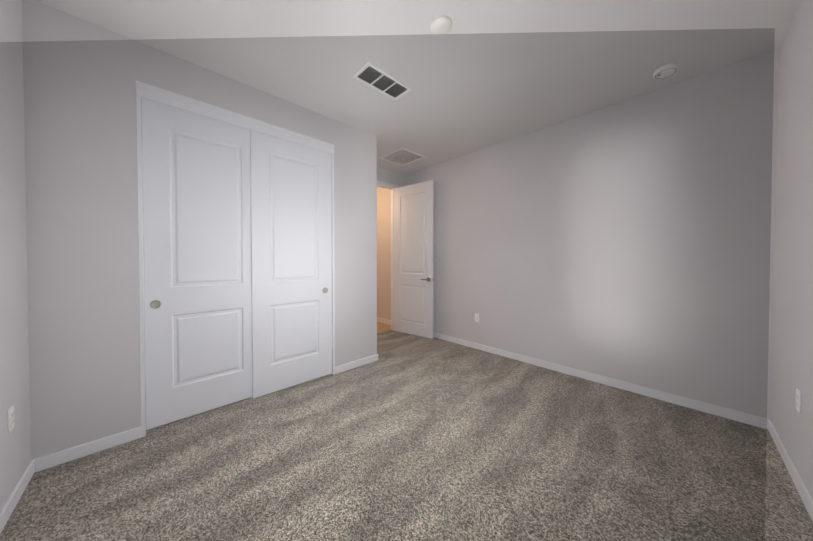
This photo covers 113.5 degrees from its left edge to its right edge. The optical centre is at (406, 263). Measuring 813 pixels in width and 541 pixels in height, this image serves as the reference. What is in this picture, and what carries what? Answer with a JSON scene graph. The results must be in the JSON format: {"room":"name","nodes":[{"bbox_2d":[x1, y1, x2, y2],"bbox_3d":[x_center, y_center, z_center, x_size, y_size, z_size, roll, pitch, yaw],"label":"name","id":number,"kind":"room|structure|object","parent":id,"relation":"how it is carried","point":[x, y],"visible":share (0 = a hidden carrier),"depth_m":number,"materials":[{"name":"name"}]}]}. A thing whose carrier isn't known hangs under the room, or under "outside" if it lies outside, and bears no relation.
{"room":"empty bedroom","nodes":[
{"label":"empty bedroom","id":0,"kind":"room"},
{"bbox_2d":[0,0,30,510],"bbox_3d":[-2.225,-0.149,1.495,0.110,2.740,1.910,-1,1,-44],"label":"wall","id":1,"kind":"structure","parent":0,"point":[15,451],"depth_m":1.38,"materials":[{"name":"paint"}]},
{"bbox_2d":[7,405,14,432],"bbox_3d":[-1.975,0.779,1.332,0.009,0.115,0.070,-1,1,-44],"label":"electrical outlet","id":2,"kind":"object","parent":1,"relation":"attached to","point":[11,418],"depth_m":1.32,"materials":[{"name":"white plastic"}]},
{"bbox_2d":[22,0,369,459],"bbox_3d":[-1.351,-0.162,2.397,2.400,2.740,0.110,-1,1,-44],"label":"wall","id":3,"kind":"structure","parent":0,"point":[80,77],"depth_m":1.71,"materials":[{"name":"paint"}]},
{"bbox_2d":[35,427,140,471],"bbox_3d":[-2.009,1.179,1.705,0.440,0.078,0.013,-1,1,-44],"label":"baseboard","id":4,"kind":"structure","parent":3,"relation":"attached to","point":[67,455],"depth_m":1.68,"materials":[{"name":"white wood"}]},
{"bbox_2d":[142,98,251,429],"bbox_3d":[-1.610,0.004,2.174,0.760,2.392,0.039,-1,1,-44],"label":"closet door","id":5,"kind":"structure","parent":3,"relation":"in","point":[197,251],"depth_m":2.10,"materials":[{"name":"white wood"}]},
{"bbox_2d":[136,80,334,437],"bbox_3d":[-1.346,-0.023,2.386,1.488,2.462,0.126,-1,1,-44],"label":"trim","id":6,"kind":"structure","parent":3,"relation":"attached to","point":[157,94],"depth_m":2.00,"materials":[{"name":"white wood"}]},
{"bbox_2d":[250,130,331,398],"bbox_3d":[-1.090,-0.003,2.608,0.760,2.392,0.039,-1,1,-44],"label":"closet door","id":7,"kind":"structure","parent":3,"relation":"in","point":[291,263],"depth_m":2.56,"materials":[{"name":"white wood"}]},
{"bbox_2d":[335,354,377,373],"bbox_3d":[-0.562,1.159,3.081,0.586,0.078,0.013,-1,1,-44],"label":"baseboard","id":8,"kind":"structure","parent":3,"relation":"attached to","point":[353,364],"depth_m":3.05,"materials":[{"name":"white wood"}]},
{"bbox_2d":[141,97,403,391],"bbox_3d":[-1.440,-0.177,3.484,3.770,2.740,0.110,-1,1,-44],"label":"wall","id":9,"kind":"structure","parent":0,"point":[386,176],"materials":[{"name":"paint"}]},
{"bbox_2d":[377,180,397,330],"bbox_3d":[-0.511,-0.079,4.370,0.891,2.518,0.140,-1,1,-44],"label":"trim","id":10,"kind":"structure","parent":9,"relation":"attached to","point":[385,185],"depth_m":4.64,"materials":[{"name":"white wood"}]},
{"bbox_2d":[394,180,433,338],"bbox_3d":[0.117,-0.054,4.362,0.200,2.440,0.783,-1,1,-44],"label":"entry door","id":11,"kind":"structure","parent":9,"relation":"in","point":[413,259],"depth_m":4.30,"materials":[{"name":"white wood"}]},
{"bbox_2d":[369,133,376,355],"bbox_3d":[-0.697,-0.178,3.530,0.110,2.740,0.850,-1,1,-44],"label":"wall","id":12,"kind":"structure","parent":0,"point":[373,232],"depth_m":3.22,"materials":[{"name":"paint"}]},
{"bbox_2d":[377,322,390,332],"bbox_3d":[-1.504,1.227,4.521,2.680,0.101,1.450,-1,1,-44],"label":"floor","id":13,"kind":"structure","parent":0,"point":[382,327],"depth_m":4.85,"materials":[{"name":"beige wood"}]},
{"bbox_2d":[0,330,812,540],"bbox_3d":[-0.058,1.263,2.053,3.990,0.100,4.120,-1,1,-44],"label":"floor carpet","id":14,"kind":"object","parent":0,"point":[406,437],"depth_m":1.57,"materials":[{"name":"grey carpet"}]},
{"bbox_2d":[35,0,799,174],"bbox_3d":[-0.558,-1.584,2.537,3.990,0.100,5.570,-1,1,-44],"label":"ceiling","id":15,"kind":"structure","parent":0,"point":[480,74],"depth_m":1.91,"materials":[{"name":"paint"}]},
{"bbox_2d":[353,62,411,99],"bbox_3d":[-0.197,-1.523,2.260,0.460,0.015,0.220,-1,1,-44],"label":"ceiling vent","id":16,"kind":"object","parent":15,"relation":"in","point":[375,78],"depth_m":2.24,"materials":[{"name":"white metal"}]},
{"bbox_2d":[380,148,424,165],"bbox_3d":[-0.059,-1.548,3.906,0.470,0.012,0.505,-1,1,-44],"label":"ceiling vent","id":17,"kind":"object","parent":15,"relation":"in","point":[402,156],"depth_m":3.89,"materials":[{"name":"white metal"}]},
{"bbox_2d":[430,15,451,35],"bbox_3d":[0.221,-1.509,1.701,0.140,0.026,0.140,-1,1,-44],"label":"smoke detector","id":18,"kind":"object","parent":15,"relation":"attached to","point":[440,25],"visible":0.88,"depth_m":1.68,"materials":[{"name":"white plastic"}]},
{"bbox_2d":[653,63,678,78],"bbox_3d":[2.036,-1.507,2.092,0.144,0.040,0.144,-1,1,-44],"label":"smoke detector","id":19,"kind":"object","parent":15,"relation":"attached to","point":[666,70],"depth_m":2.07,"materials":[{"name":"white plastic"}]},
{"bbox_2d":[377,50,777,419],"bbox_3d":[0.809,-0.184,3.934,0.110,2.740,5.460,-1,1,-44],"label":"wall","id":20,"kind":"structure","parent":0,"point":[631,241],"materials":[{"name":"paint"}]},
{"bbox_2d":[377,317,390,324],"bbox_3d":[-0.586,1.122,5.331,0.013,0.088,1.320,-1,1,-44],"label":"baseboard","id":21,"kind":"structure","parent":20,"relation":"attached to","point":[385,321],"depth_m":5.15,"materials":[{"name":"white"}]},
{"bbox_2d":[475,313,478,321],"bbox_3d":[0.975,0.755,3.687,0.009,0.115,0.070,-1,1,-44],"label":"electrical outlet","id":22,"kind":"object","parent":20,"relation":"attached to","point":[476,317],"depth_m":3.69,"materials":[{"name":"white plastic"}]},
{"bbox_2d":[434,332,767,429],"bbox_3d":[1.303,1.156,3.346,0.013,0.078,3.874,-1,1,-44],"label":"baseboard","id":23,"kind":"structure","parent":20,"relation":"attached to","point":[746,418],"depth_m":2.49,"materials":[{"name":"white wood"}]},
{"bbox_2d":[771,0,812,498],"bbox_3d":[1.364,-0.136,0.618,3.880,2.740,0.110,-1,1,-44],"label":"wall","id":24,"kind":"structure","parent":0,"point":[792,354],"depth_m":1.55,"materials":[{"name":"paint"}]},
{"bbox_2d":[768,419,812,521],"bbox_3d":[1.282,1.195,0.644,3.770,0.078,0.013,-1,1,-44],"label":"baseboard","id":25,"kind":"structure","parent":24,"relation":"attached to","point":[804,493],"depth_m":1.49,"materials":[{"name":"white wood"}]},
{"bbox_2d":[796,388,800,412],"bbox_3d":[2.156,0.757,1.466,0.070,0.115,0.009,-1,1,-44],"label":"electrical outlet","id":26,"kind":"object","parent":24,"relation":"attached to","point":[798,400],"visible":1,"depth_m":1.46,"materials":[{"name":"white plastic"}]},
{"bbox_3d":[-1.067,0.779,0.291,0.110,0.920,1.450,-1,1,-44],"label":"wall","id":27,"kind":"structure","parent":0,"visible":0},
{"bbox_2d":[0,459,34,533],"bbox_3d":[-1.131,1.198,0.453,0.013,0.078,3.037,-1,1,-44],"label":"baseboard","id":28,"kind":"structure","parent":27,"relation":"attached to","point":[9,506],"depth_m":1.34,"materials":[{"name":"white"}]}
]}

